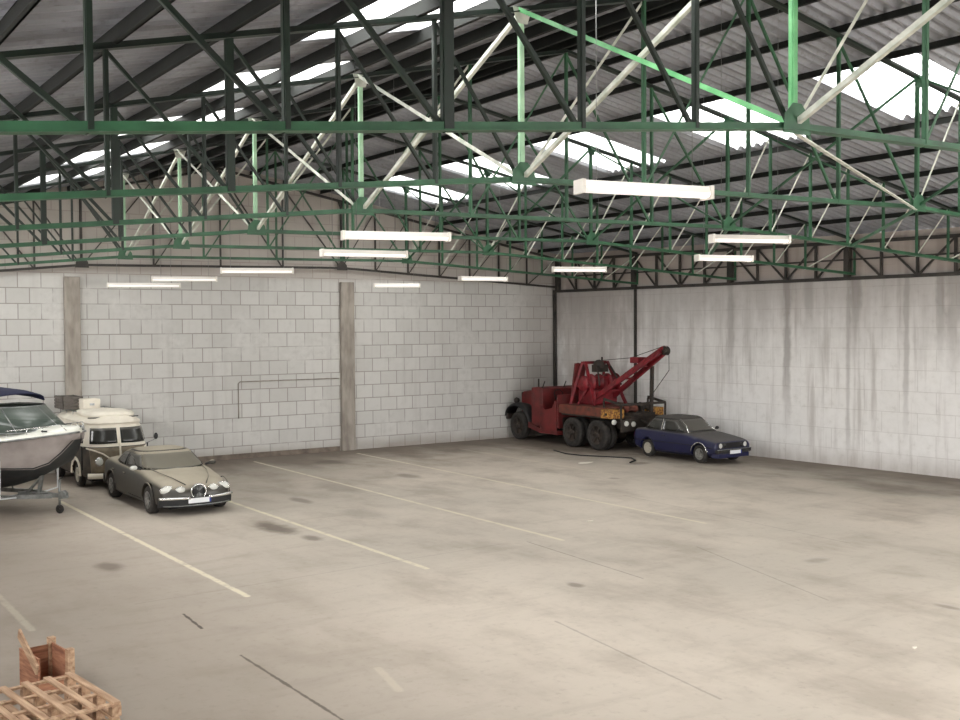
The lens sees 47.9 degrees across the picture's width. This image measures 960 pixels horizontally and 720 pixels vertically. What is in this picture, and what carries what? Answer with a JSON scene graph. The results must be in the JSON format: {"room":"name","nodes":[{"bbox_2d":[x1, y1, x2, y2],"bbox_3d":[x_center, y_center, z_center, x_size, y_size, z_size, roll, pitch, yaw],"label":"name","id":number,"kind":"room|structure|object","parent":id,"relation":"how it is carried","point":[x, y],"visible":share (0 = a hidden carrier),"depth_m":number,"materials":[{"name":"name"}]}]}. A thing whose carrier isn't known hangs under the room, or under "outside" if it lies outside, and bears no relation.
{"room":"vehicle storage warehouse","nodes":[
{"label":"vehicle storage warehouse","id":0,"kind":"room"},
{"bbox_2d":[0,166,556,473],"bbox_3d":[-8.371,-1.539,34.455,27.700,9.470,0.250,-2,2,-34],"label":"wall","id":1,"kind":"structure","parent":0,"point":[443,360],"depth_m":35.33,"materials":[{"name":"white concrete"}]},
{"bbox_2d":[198,446,339,461],"bbox_3d":[-8.257,3.117,34.475,8.400,0.160,0.050,-2,2,-34],"label":"baseboard","id":2,"kind":"structure","parent":1,"relation":"attached to","point":[335,448],"depth_m":35.38,"materials":[{"name":"grey concrete"}]},
{"bbox_2d":[238,378,338,418],"bbox_3d":[-6.299,1.244,35.774,3.618,1.198,0.036,-2,2,-34],"label":"conduit","id":3,"kind":"object","parent":1,"relation":"attached to","point":[318,378],"visible":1,"depth_m":35.38,"materials":[{"name":"metal"}]},
{"bbox_2d":[0,0,634,192],"bbox_3d":[-3.851,-4.160,15.479,13.930,3.314,36.560,-2,2,-34],"label":"roof","id":4,"kind":"structure","parent":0,"point":[52,23],"depth_m":13.76,"materials":[{"name":"grey metal"}]},
{"bbox_2d":[0,0,40,44],"bbox_3d":[-6.840,-3.087,13.451,0.100,0.190,36.050,-2,2,-34],"label":"purlin","id":5,"kind":"structure","parent":4,"relation":"attached to","point":[20,9],"depth_m":9.28,"materials":[{"name":"metal"}]},
{"bbox_2d":[23,166,110,184],"bbox_3d":[-10.894,-4.844,28.121,2.630,0.715,2.360,-2,2,-34],"label":"skylight panel","id":6,"kind":"object","parent":4,"relation":"attached to","point":[95,170],"visible":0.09,"depth_m":28.31,"materials":[{"name":"white plastic"}]},
{"bbox_2d":[6,0,174,120],"bbox_3d":[-5.852,-3.390,14.121,0.100,0.190,36.050,-2,2,-34],"label":"purlin","id":7,"kind":"structure","parent":4,"relation":"attached to","point":[148,9],"depth_m":11.39,"materials":[{"name":"metal"}]},
{"bbox_2d":[64,141,168,163],"bbox_3d":[-8.428,-4.749,24.526,2.630,0.715,2.360,-2,2,-34],"label":"skylight panel","id":8,"kind":"object","parent":4,"relation":"attached to","point":[90,155],"visible":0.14,"depth_m":24.66,"materials":[{"name":"white plastic"}]},
{"bbox_2d":[0,0,279,172],"bbox_3d":[-4.864,-3.693,14.791,0.100,0.190,36.050,-2,2,-34],"label":"purlin","id":9,"kind":"structure","parent":4,"relation":"attached to","point":[254,9],"depth_m":13.10,"materials":[{"name":"metal"}]},
{"bbox_2d":[118,108,242,135],"bbox_3d":[-5.986,-4.656,20.964,2.630,0.715,2.360,-2,2,-34],"label":"skylight panel","id":10,"kind":"object","parent":4,"relation":"attached to","point":[221,114],"visible":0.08,"depth_m":21.11,"materials":[{"name":"white plastic"}]},
{"bbox_2d":[151,197,217,281],"bbox_3d":[-8.073,-3.873,29.414,1.738,3.462,0.190,-1,2,-9],"label":"lamp","id":11,"kind":"object","parent":4,"relation":"hanging from","point":[160,278],"visible":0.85,"depth_m":29.39,"materials":[{"name":"white"}]},
{"bbox_2d":[153,279,214,280],"bbox_3d":[-8.062,-2.178,29.466,1.654,0.050,0.170,-1,2,-9],"label":"diffuser","id":12,"kind":"object","parent":11,"relation":"attached to","point":[153,279],"depth_m":29.39,"materials":[{"name":"white plastic"}]},
{"bbox_2d":[0,0,377,193],"bbox_3d":[-3.876,-3.997,15.460,0.100,0.190,36.050,-2,2,-34],"label":"purlin","id":13,"kind":"structure","parent":4,"relation":"attached to","point":[339,11],"depth_m":14.91,"materials":[{"name":"metal"}]},
{"bbox_2d":[25,0,456,192],"bbox_3d":[-2.888,-4.300,16.130,0.100,0.190,36.050,-2,2,-34],"label":"purlin","id":14,"kind":"structure","parent":4,"relation":"attached to","point":[421,8],"depth_m":15.63,"materials":[{"name":"metal"}]},
{"bbox_2d":[203,61,348,91],"bbox_3d":[-3.520,-4.561,17.369,2.630,0.715,2.360,-2,2,-34],"label":"skylight panel","id":15,"kind":"object","parent":4,"relation":"attached to","point":[247,78],"visible":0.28,"depth_m":17.39,"materials":[{"name":"white plastic"}]},
{"bbox_2d":[110,0,576,183],"bbox_3d":[-0.912,-4.906,17.469,0.100,0.190,36.050,-2,2,-34],"label":"purlin","id":16,"kind":"structure","parent":4,"relation":"attached to","point":[496,27],"depth_m":17.82,"materials":[{"name":"metal"}]},
{"bbox_2d":[319,77,407,258],"bbox_3d":[-2.136,-3.558,19.788,1.640,3.346,0.190,-1,2,-23],"label":"lamp","id":17,"kind":"object","parent":4,"relation":"hanging from","point":[322,252],"visible":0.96,"depth_m":19.75,"materials":[{"name":"white plastic"}]},
{"bbox_2d":[324,253,405,257],"bbox_3d":[-2.126,-1.921,19.838,1.560,0.050,0.170,-1,2,-23],"label":"diffuser","id":18,"kind":"object","parent":17,"relation":"attached to","point":[400,255],"depth_m":19.81,"materials":[{"name":"white plastic"}]},
{"bbox_2d":[341,51,450,241],"bbox_3d":[-1.254,-3.285,16.034,1.640,3.019,0.190,-1,2,-16],"label":"lamp","id":19,"kind":"object","parent":4,"relation":"hanging from","point":[365,235],"visible":0.8,"depth_m":16.00,"materials":[{"name":"white plastic"}]},
{"bbox_2d":[345,235,447,240],"bbox_3d":[-1.245,-1.811,16.079,1.560,0.050,0.170,-1,2,-16],"label":"diffuser","id":20,"kind":"object","parent":19,"relation":"attached to","point":[365,237],"depth_m":16.03,"materials":[{"name":"white plastic"}]},
{"bbox_2d":[307,0,486,37],"bbox_3d":[-1.054,-4.467,13.775,2.630,0.715,2.360,-2,2,-34],"label":"skylight panel","id":21,"kind":"object","parent":4,"relation":"attached to","point":[381,8],"visible":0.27,"depth_m":13.73,"materials":[{"name":"white plastic"}]},
{"bbox_2d":[187,0,679,172],"bbox_3d":[1.064,-5.512,18.808,0.100,0.190,36.050,-2,2,-34],"label":"purlin","id":22,"kind":"structure","parent":4,"relation":"attached to","point":[621,14],"depth_m":18.99,"materials":[{"name":"metal"}]},
{"bbox_2d":[0,434,959,719],"bbox_3d":[3.160,3.703,20.489,32.200,0.300,38.050,-2,2,-34],"label":"floor","id":23,"kind":"structure","parent":0,"point":[460,580],"depth_m":17.38,"materials":[{"name":"concrete"}]},
{"bbox_2d":[0,468,68,512],"bbox_3d":[-12.152,2.853,25.320,5.951,1.300,2.200,0,2,18],"label":"trailer","id":24,"kind":"object","parent":23,"relation":"on","point":[23,493],"visible":0.77,"depth_m":24.63,"materials":[{"name":"grey metal"}]},
{"bbox_2d":[0,387,85,487],"bbox_3d":[-11.739,1.827,25.156,5.990,2.396,2.424,0,2,18],"label":"motor boat","id":25,"kind":"object","parent":24,"relation":"on","point":[35,442],"visible":1,"depth_m":24.06,"materials":[{"name":"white plastic"}]},
{"bbox_2d":[17,629,74,693],"bbox_3d":[-5.092,3.509,12.628,0.442,0.676,0.718,-2,2,-42],"label":"wooden crate","id":26,"kind":"object","parent":23,"relation":"on","point":[51,659],"visible":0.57,"depth_m":12.65,"materials":[{"name":"brown wood"}]},
{"bbox_2d":[63,276,81,472],"bbox_3d":[-11.976,0.427,31.787,0.450,5.750,0.160,-2,2,-34],"label":"wall column","id":27,"kind":"structure","parent":23,"relation":"on","point":[71,285],"depth_m":31.68,"materials":[{"name":"concrete"}]},
{"bbox_2d":[55,406,157,485],"bbox_3d":[-10.627,2.341,30.112,2.246,2.010,4.293,-2,2,-34],"label":"camper van","id":28,"kind":"object","parent":23,"relation":"on","point":[110,431],"visible":0.55,"depth_m":28.55,"materials":[{"name":"beige paint"}]},
{"bbox_2d":[54,395,82,409],"bbox_3d":[-11.772,1.203,30.892,0.550,0.360,1.000,-2,2,-34],"label":"crate","id":29,"kind":"object","parent":28,"relation":"on","point":[64,402],"visible":0.86,"depth_m":30.53,"materials":[{"name":"grey wood"}]},
{"bbox_2d":[78,398,99,408],"bbox_3d":[-11.063,1.239,30.566,0.480,0.300,0.640,-2,2,-34],"label":"case","id":30,"kind":"object","parent":28,"relation":"on","point":[84,403],"visible":0.85,"depth_m":30.34,"materials":[{"name":"beige paint"}]},
{"bbox_2d":[103,445,232,513],"bbox_3d":[-7.716,2.793,26.345,2.081,1.300,5.033,-2,2,-34],"label":"car","id":31,"kind":"object","parent":23,"relation":"on","point":[159,476],"visible":1,"depth_m":25.15,"materials":[{"name":"green paint"}]},
{"bbox_2d":[130,466,140,469],"bbox_3d":[-8.046,2.522,25.210,0.265,0.119,0.120,-2,2,-34],"label":"mirror","id":32,"kind":"object","parent":31,"relation":"attached to","point":[132,467],"depth_m":25.15,"materials":[{"name":"silver plastic"}]},
{"bbox_2d":[191,483,206,496],"bbox_3d":[-6.373,2.960,24.392,0.378,0.367,0.160,-2,2,-34],"label":"grille","id":33,"kind":"object","parent":31,"relation":"attached to","point":[197,489],"depth_m":24.35,"materials":[{"name":"silver metal"}]},
{"bbox_2d":[205,459,215,464],"bbox_3d":[-6.549,2.481,26.235,0.265,0.119,0.120,-2,2,-34],"label":"mirror","id":34,"kind":"object","parent":31,"relation":"attached to","point":[212,461],"depth_m":26.21,"materials":[{"name":"black plastic"}]},
{"bbox_2d":[339,282,355,450],"bbox_3d":[-4.524,0.222,36.892,0.500,5.750,0.160,-2,2,-34],"label":"wall column","id":35,"kind":"structure","parent":23,"relation":"on","point":[346,289],"depth_m":36.81,"materials":[{"name":"concrete"}]},
{"bbox_2d":[553,290,556,385],"bbox_3d":[2.916,0.094,41.955,0.100,5.600,0.100,-2,2,-34],"label":"wall post","id":36,"kind":"object","parent":23,"relation":"on","point":[554,291],"visible":0.64,"depth_m":41.89,"materials":[{"name":"brown metal"}]},
{"bbox_2d":[505,346,669,449],"bbox_3d":[3.974,1.227,38.236,2.410,3.550,7.639,-2,2,-34],"label":"truck","id":37,"kind":"object","parent":23,"relation":"on","point":[583,412],"visible":0.93,"depth_m":37.51,"materials":[{"name":"metal"}]},
{"bbox_2d":[553,450,635,462],"bbox_3d":[3.743,3.086,34.915,0.862,0.038,4.016,-2,2,-37],"label":"cable","id":38,"kind":"object","parent":23,"relation":"on","point":[553,450],"visible":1,"depth_m":34.73,"materials":[{"name":"black plastic"}]},
{"bbox_2d":[634,289,636,402],"bbox_3d":[5.559,0.204,38.628,0.080,5.550,0.080,-2,2,-34],"label":"wall post","id":39,"kind":"object","parent":23,"relation":"on","point":[635,290],"visible":0.5,"depth_m":38.56,"materials":[{"name":"brown metal"}]},
{"bbox_2d":[555,234,959,292],"bbox_3d":[13.954,-2.889,27.636,0.199,1.299,35.783,-2,2,-38],"label":"girder","id":40,"kind":"object","parent":39,"relation":"on","point":[846,259],"visible":0.8,"depth_m":33.74,"materials":[{"name":"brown metal"}]},
{"bbox_2d":[0,149,637,284],"bbox_3d":[-5.699,-3.914,30.683,27.432,4.154,0.130,-2,2,-34],"label":"roof truss","id":41,"kind":"object","parent":40,"relation":"attached to","point":[121,255],"visible":0.74,"depth_m":31.15,"materials":[{"name":"green metal"}]},
{"bbox_2d":[405,174,484,259],"bbox_3d":[-1.030,-4.109,31.244,0.099,2.256,4.379,-2,2,-34],"label":"brace","id":42,"kind":"object","parent":41,"relation":"attached to","point":[474,185],"visible":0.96,"depth_m":30.91,"materials":[{"name":"green paint"}]},
{"bbox_2d":[0,133,735,279],"bbox_3d":[-3.131,-3.823,27.175,27.700,4.154,0.130,-2,2,-34],"label":"roof truss","id":43,"kind":"object","parent":40,"relation":"attached to","point":[177,244],"visible":0.71,"depth_m":27.10,"materials":[{"name":"green metal"}]},
{"bbox_2d":[123,157,177,255],"bbox_3d":[-8.072,-3.750,26.423,0.114,2.186,4.391,-2,2,-34],"label":"brace","id":44,"kind":"object","parent":43,"relation":"attached to","point":[175,159],"visible":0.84,"depth_m":26.31,"materials":[{"name":"white metal"}]},
{"bbox_2d":[220,138,293,273],"bbox_3d":[-5.261,-3.774,25.402,1.689,3.473,0.190,-1,2,-9],"label":"lamp","id":45,"kind":"object","parent":43,"relation":"hanging from","point":[222,270],"visible":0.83,"depth_m":25.40,"materials":[{"name":"white"}]},
{"bbox_2d":[222,271,291,272],"bbox_3d":[-5.250,-2.073,25.454,1.607,0.050,0.170,-1,2,-9],"label":"diffuser","id":46,"kind":"object","parent":45,"relation":"attached to","point":[222,271],"depth_m":25.39,"materials":[{"name":"white plastic"}]},
{"bbox_2d":[486,150,587,251],"bbox_3d":[1.428,-4.014,27.660,0.099,2.256,4.379,-2,2,-34],"label":"brace","id":47,"kind":"object","parent":43,"relation":"attached to","point":[586,152],"visible":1,"depth_m":27.46,"materials":[{"name":"green paint"}]},
{"bbox_2d":[0,92,855,274],"bbox_3d":[-0.562,-3.732,23.666,27.967,4.154,0.130,-2,2,-34],"label":"roof truss","id":48,"kind":"object","parent":40,"relation":"attached to","point":[252,227],"visible":0.72,"depth_m":22.57,"materials":[{"name":"green metal"}]},
{"bbox_2d":[177,134,248,244],"bbox_3d":[-5.614,-3.656,22.839,0.114,2.186,4.391,-2,2,-34],"label":"brace","id":49,"kind":"object","parent":48,"relation":"attached to","point":[244,138],"visible":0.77,"depth_m":22.77,"materials":[{"name":"white metal"}]},
{"bbox_2d":[590,120,724,240],"bbox_3d":[3.886,-3.920,24.076,0.099,2.256,4.379,-2,2,-34],"label":"brace","id":50,"kind":"object","parent":48,"relation":"attached to","point":[712,132],"visible":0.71,"depth_m":23.79,"materials":[{"name":"green paint"}]},
{"bbox_2d":[709,230,727,254],"bbox_3d":[5.544,-2.692,25.247,0.048,0.260,5.669,0,2,8],"label":"brace","id":51,"kind":"object","parent":48,"relation":"attached to","point":[725,231],"visible":0.64,"depth_m":25.39,"materials":[{"name":"green paint"}]},
{"bbox_2d":[0,0,959,151],"bbox_3d":[7.143,-3.458,13.141,28.769,4.154,0.130,-2,2,-34],"label":"roof truss","id":52,"kind":"object","parent":40,"relation":"attached to","point":[445,123],"visible":0.95,"depth_m":8.10,"materials":[{"name":"green metal"}]},
{"bbox_2d":[519,0,783,176],"bbox_3d":[1.760,-3.373,12.087,0.114,2.186,4.391,-2,2,-34],"label":"brace","id":53,"kind":"object","parent":52,"relation":"attached to","point":[639,58],"visible":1,"depth_m":12.15,"materials":[{"name":"green paint"}]},
{"bbox_2d":[793,133,916,209],"bbox_3d":[5.288,-2.407,14.534,0.048,0.175,9.343,1,2,29],"label":"brace","id":54,"kind":"object","parent":52,"relation":"attached to","point":[800,136],"visible":0.86,"depth_m":12.91,"materials":[{"name":"white metal"}]},
{"bbox_2d":[0,0,959,217],"bbox_3d":[4.574,-3.549,16.649,28.502,4.154,0.130,-2,2,-34],"label":"roof truss","id":55,"kind":"object","parent":40,"relation":"attached to","point":[517,177],"visible":0.83,"depth_m":13.11,"materials":[{"name":"green metal"}]},
{"bbox_2d":[358,15,515,208],"bbox_3d":[-0.698,-3.468,15.671,0.114,2.186,4.391,-2,2,-34],"label":"brace","id":56,"kind":"object","parent":55,"relation":"attached to","point":[508,27],"visible":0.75,"depth_m":15.13,"materials":[{"name":"beige metal"}]},
{"bbox_2d":[917,77,959,205],"bbox_3d":[8.802,-3.732,16.908,0.099,2.256,4.379,-2,2,-34],"label":"brace","id":57,"kind":"object","parent":55,"relation":"attached to","point":[920,78],"visible":1,"depth_m":18.32,"materials":[{"name":"green paint"}]},
{"bbox_2d":[0,49,959,262],"bbox_3d":[2.006,-3.640,20.158,28.234,4.154,0.130,-2,2,-34],"label":"roof truss","id":58,"kind":"object","parent":40,"relation":"attached to","point":[357,209],"visible":0.91,"depth_m":18.65,"materials":[{"name":"green metal"}]},
{"bbox_2d":[252,83,356,229],"bbox_3d":[-3.156,-3.562,19.255,0.114,2.186,4.391,-2,2,-34],"label":"brace","id":59,"kind":"object","parent":58,"relation":"attached to","point":[353,88],"visible":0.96,"depth_m":19.10,"materials":[{"name":"beige metal"}]},
{"bbox_2d":[727,79,914,225],"bbox_3d":[6.344,-3.826,20.492,0.099,2.256,4.379,-2,2,-34],"label":"brace","id":60,"kind":"object","parent":58,"relation":"attached to","point":[913,80],"visible":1,"depth_m":20.39,"materials":[{"name":"green paint"}]},
{"bbox_2d":[850,210,915,246],"bbox_3d":[8.002,-2.598,21.663,0.048,0.260,5.669,0,2,8],"label":"brace","id":61,"kind":"object","parent":58,"relation":"attached to","point":[907,214],"visible":0.89,"depth_m":21.15,"materials":[{"name":"green paint"}]},
{"bbox_2d":[633,414,751,462],"bbox_3d":[6.672,2.441,34.249,1.872,1.334,3.816,-2,2,-34],"label":"compact car","id":62,"kind":"object","parent":23,"relation":"on","point":[685,434],"visible":1,"depth_m":33.69,"materials":[{"name":"blue paint"}]},
{"bbox_2d":[718,441,746,448],"bbox_3d":[7.668,2.578,32.800,1.254,0.165,0.043,-2,2,-34],"label":"grille","id":63,"kind":"object","parent":62,"relation":"attached to","point":[721,444],"depth_m":32.76,"materials":[{"name":"black"}]},
{"bbox_3d":[-4.267,3.830,10.663,1.000,0.144,1.240,-2,2,-42],"label":"wooden pallet","id":64,"kind":"object","parent":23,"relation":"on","visible":0},
{"bbox_3d":[-4.258,3.685,10.670,1.000,0.144,1.240,-2,2,-41],"label":"wooden pallet","id":65,"kind":"object","parent":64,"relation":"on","visible":0},
{"bbox_2d":[0,690,119,719],"bbox_3d":[-4.283,3.541,10.659,1.000,0.144,1.240,-2,2,-41],"label":"wooden pallet","id":66,"kind":"object","parent":65,"relation":"on","point":[75,706],"visible":0.34,"depth_m":10.77,"materials":[{"name":"brown wood"}]},
{"bbox_2d":[0,671,121,719],"bbox_3d":[-4.280,3.396,10.665,1.000,0.144,1.240,-2,2,-42],"label":"wooden pallet","id":67,"kind":"object","parent":66,"relation":"on","point":[35,704],"visible":1,"depth_m":10.66,"materials":[{"name":"brown wood"}]},
{"bbox_2d":[235,0,959,253],"bbox_3d":[8.547,-4.650,23.970,16.137,3.015,36.560,-2,2,-34],"label":"roof truss","id":68,"kind":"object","parent":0,"point":[814,55],"depth_m":24.80,"materials":[{"name":"green metal"}]},
{"bbox_2d":[374,204,420,287],"bbox_3d":[-2.693,-3.914,34.922,1.509,3.136,0.190,-1,2,-12],"label":"lamp","id":69,"kind":"object","parent":68,"relation":"hanging from","point":[375,284],"visible":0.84,"depth_m":34.90,"materials":[{"name":"white plastic"}]},
{"bbox_2d":[375,286,418,286],"bbox_3d":[-2.684,-2.382,34.969,1.435,0.050,0.170,-1,2,-12],"label":"diffuser","id":70,"kind":"object","parent":69,"relation":"attached to","point":[375,286],"depth_m":34.90,"materials":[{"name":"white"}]},
{"bbox_2d":[385,176,468,202],"bbox_3d":[-1.981,-5.445,34.218,2.910,0.634,2.360,-2,2,-34],"label":"skylight panel","id":71,"kind":"object","parent":68,"relation":"attached to","point":[454,195],"visible":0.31,"depth_m":34.32,"materials":[{"name":"white plastic"}]},
{"bbox_2d":[223,0,722,167],"bbox_3d":[2.052,-5.768,19.479,0.100,0.120,36.050,-2,2,-34],"label":"purlin","id":72,"kind":"structure","parent":68,"relation":"attached to","point":[708,2],"depth_m":21.01,"materials":[{"name":"metal"}]},
{"bbox_2d":[458,197,507,281],"bbox_3d":[0.082,-3.818,30.521,1.542,3.179,0.190,-1,2,-30],"label":"lamp","id":73,"kind":"object","parent":68,"relation":"hanging from","point":[460,278],"visible":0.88,"depth_m":30.41,"materials":[{"name":"white plastic"}]},
{"bbox_2d":[462,279,506,280],"bbox_3d":[0.092,-2.265,30.568,1.466,0.050,0.170,-1,2,-30],"label":"diffuser","id":74,"kind":"object","parent":73,"relation":"attached to","point":[462,279],"depth_m":30.52,"materials":[{"name":"white plastic"}]},
{"bbox_2d":[442,156,547,188],"bbox_3d":[0.485,-5.350,30.623,2.910,0.634,2.360,-2,2,-34],"label":"skylight panel","id":75,"kind":"object","parent":68,"relation":"attached to","point":[481,161],"visible":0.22,"depth_m":30.48,"materials":[{"name":"white plastic"}]},
{"bbox_2d":[249,0,820,174],"bbox_3d":[2.771,-5.631,19.976,0.100,0.120,36.050,-2,2,-34],"label":"purlin","id":76,"kind":"structure","parent":68,"relation":"attached to","point":[771,11],"depth_m":20.38,"materials":[{"name":"metal"}]},
{"bbox_2d":[551,232,606,271],"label":"lamp","id":77,"kind":"object","parent":68,"relation":"hanging from","point":[578,269],"depth_m":25.75,"materials":[{"name":"white"}]},
{"bbox_2d":[554,270,604,271],"bbox_3d":[2.373,-2.134,25.829,1.248,0.050,0.170,-1,2,-8],"label":"diffuser","id":78,"kind":"object","parent":77,"relation":"attached to","point":[554,270],"depth_m":25.77,"materials":[{"name":"white plastic"}]},
{"bbox_2d":[598,193,598,249],"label":"lamp","id":79,"kind":"object","parent":68,"relation":"hanging from","point":[598,193],"depth_m":25.86,"materials":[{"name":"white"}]},
{"bbox_2d":[533,132,664,171],"bbox_3d":[2.928,-5.257,27.061,2.910,0.634,2.360,-2,2,-34],"label":"skylight panel","id":80,"kind":"object","parent":68,"relation":"attached to","point":[575,151],"visible":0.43,"depth_m":27.02,"materials":[{"name":"white plastic"}]},
{"bbox_2d":[282,0,959,183],"bbox_3d":[3.720,-5.450,20.632,0.100,0.120,36.050,-2,2,-34],"label":"purlin","id":81,"kind":"structure","parent":68,"relation":"attached to","point":[915,8],"depth_m":19.57,"materials":[{"name":"metal"}]},
{"bbox_2d":[320,35,959,193],"bbox_3d":[4.835,-5.238,21.402,0.100,0.120,36.050,-2,2,-34],"label":"purlin","id":82,"kind":"structure","parent":68,"relation":"attached to","point":[953,40],"depth_m":21.11,"materials":[{"name":"metal"}]},
{"bbox_2d":[573,55,713,200],"bbox_3d":[1.644,-3.075,10.750,1.525,2.886,0.190,-1,2,-23],"label":"lamp","id":83,"kind":"object","parent":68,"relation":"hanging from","point":[580,186],"visible":0.95,"depth_m":10.69,"materials":[{"name":"white metal"}]},
{"bbox_2d":[586,186,710,198],"bbox_3d":[1.653,-1.668,10.793,1.451,0.050,0.170,-1,2,-23],"label":"diffuser","id":84,"kind":"object","parent":83,"relation":"attached to","point":[661,191],"depth_m":10.76,"materials":[{"name":"white plastic"}]},
{"bbox_2d":[403,115,957,216],"bbox_3d":[7.519,-4.727,23.257,0.100,0.120,36.050,-2,2,-34],"label":"purlin","id":85,"kind":"structure","parent":68,"relation":"attached to","point":[943,120],"depth_m":25.59,"materials":[{"name":"metal"}]},
{"bbox_2d":[443,142,957,225],"bbox_3d":[8.717,-4.499,24.084,0.100,0.120,36.050,-2,2,-34],"label":"purlin","id":86,"kind":"structure","parent":68,"relation":"attached to","point":[922,150],"depth_m":26.65,"materials":[{"name":"metal"}]},
{"bbox_2d":[474,166,957,234],"bbox_3d":[9.956,-4.263,24.940,0.100,0.120,36.050,-2,2,-34],"label":"purlin","id":87,"kind":"structure","parent":68,"relation":"attached to","point":[951,169],"depth_m":28.08,"materials":[{"name":"metal"}]},
{"bbox_2d":[694,254,753,261],"bbox_3d":[4.937,-3.663,21.847,1.279,3.338,0.190,-1,2,-19],"label":"lamp","id":88,"kind":"object","parent":68,"relation":"hanging from","point":[747,258],"visible":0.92,"depth_m":21.82,"materials":[{"name":"white plastic"}]},
{"bbox_2d":[700,258,751,261],"bbox_3d":[4.948,-2.030,21.897,1.217,0.050,0.170,-1,2,-19],"label":"diffuser","id":89,"kind":"object","parent":88,"relation":"attached to","point":[701,259],"depth_m":21.84,"materials":[{"name":"white plastic"}]},
{"bbox_2d":[654,99,805,148],"bbox_3d":[5.393,-5.162,23.467,2.910,0.634,2.360,-2,2,-34],"label":"skylight panel","id":90,"kind":"object","parent":68,"relation":"attached to","point":[737,138],"visible":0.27,"depth_m":23.44,"materials":[{"name":"white plastic"}]},
{"bbox_2d":[506,188,957,243],"bbox_3d":[11.195,-4.027,25.796,0.100,0.120,36.050,-2,2,-34],"label":"purlin","id":91,"kind":"structure","parent":68,"relation":"attached to","point":[953,190],"depth_m":30.37,"materials":[{"name":"metal"}]},
{"bbox_2d":[537,207,957,252],"bbox_3d":[12.434,-3.791,26.652,0.100,0.120,36.050,-2,2,-34],"label":"purlin","id":92,"kind":"structure","parent":68,"relation":"attached to","point":[891,215],"depth_m":31.82,"materials":[{"name":"metal"}]},
{"bbox_2d":[708,0,790,243],"bbox_3d":[4.250,-3.805,17.005,1.345,3.929,0.190,-1,2,-14],"label":"lamp","id":93,"kind":"object","parent":68,"relation":"hanging from","point":[712,238],"visible":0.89,"depth_m":16.97,"materials":[{"name":"white"}]},
{"bbox_2d":[715,239,788,242],"bbox_3d":[4.262,-1.877,17.065,1.279,0.050,0.170,-1,2,-14],"label":"diffuser","id":94,"kind":"object","parent":93,"relation":"attached to","point":[716,240],"depth_m":17.01,"materials":[{"name":"white plastic"}]},
{"bbox_2d":[815,53,959,118],"bbox_3d":[7.859,-5.068,19.872,2.910,0.634,2.360,-2,2,-34],"label":"skylight panel","id":95,"kind":"object","parent":68,"relation":"attached to","point":[881,81],"visible":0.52,"depth_m":20.02,"materials":[{"name":"white plastic"}]},
{"bbox_2d":[555,227,959,478],"bbox_3d":[14.057,-0.245,28.010,0.250,6.990,36.384,-2,2,-38],"label":"wall","id":96,"kind":"structure","parent":0,"point":[852,373],"depth_m":33.17,"materials":[{"name":"white concrete"}]},
{"bbox_3d":[-9.488,0.739,11.887,0.250,6.315,36.300,-2,2,-34],"label":"wall","id":97,"kind":"structure","parent":0,"visible":0},
{"bbox_2d":[0,168,554,287],"bbox_3d":[-8.249,-4.005,34.177,27.179,4.154,0.130,-2,2,-34],"label":"roof truss","id":98,"kind":"object","parent":97,"relation":"attached to","point":[82,264],"visible":0.72,"depth_m":35.26,"materials":[{"name":"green metal"}]},
{"bbox_3d":[9.711,-3.367,9.632,29.036,4.154,0.130,-2,2,-34],"label":"roof truss","id":99,"kind":"object","parent":97,"relation":"attached to","visible":0},
{"bbox_2d":[67,0,523,190],"bbox_3d":[-1.900,-4.603,16.799,0.100,0.190,36.050,-2,2,-34],"label":"purlin","id":100,"kind":"structure","parent":99,"relation":"on","point":[424,35],"depth_m":16.91,"materials":[{"name":"metal"}]},
{"bbox_2d":[149,4,623,178],"bbox_3d":[0.076,-5.209,18.139,0.100,0.190,36.050,-2,2,-34],"label":"purlin","id":101,"kind":"structure","parent":99,"relation":"on","point":[570,17],"depth_m":18.62,"materials":[{"name":"metal"}]},
{"bbox_2d":[107,180,180,287],"bbox_3d":[-9.790,-3.811,31.391,2.050,3.397,0.190,-1,2,-14],"label":"lamp","id":102,"kind":"object","parent":101,"relation":"hanging from","point":[108,284],"visible":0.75,"depth_m":31.39,"materials":[{"name":"white plastic"}]},
{"bbox_2d":[109,285,178,286],"bbox_3d":[-9.779,-2.148,31.442,1.950,0.050,0.170,-1,2,-14],"label":"diffuser","id":103,"kind":"object","parent":102,"relation":"attached to","point":[109,285],"depth_m":31.37,"materials":[{"name":"white plastic"}]},
{"bbox_2d":[213,0,706,168],"bbox_3d":[1.722,-5.714,19.255,0.100,0.190,36.050,-2,2,-34],"label":"purlin","id":104,"kind":"structure","parent":99,"relation":"on","point":[681,4],"depth_m":20.36,"materials":[{"name":"metal"}]},
{"bbox_2d":[797,0,954,123],"bbox_3d":[4.218,-3.279,8.503,0.114,2.186,4.391,-2,2,-34],"label":"brace","id":105,"kind":"object","parent":99,"relation":"attached to","point":[942,4],"visible":0.9,"depth_m":9.58,"materials":[{"name":"beige metal"}]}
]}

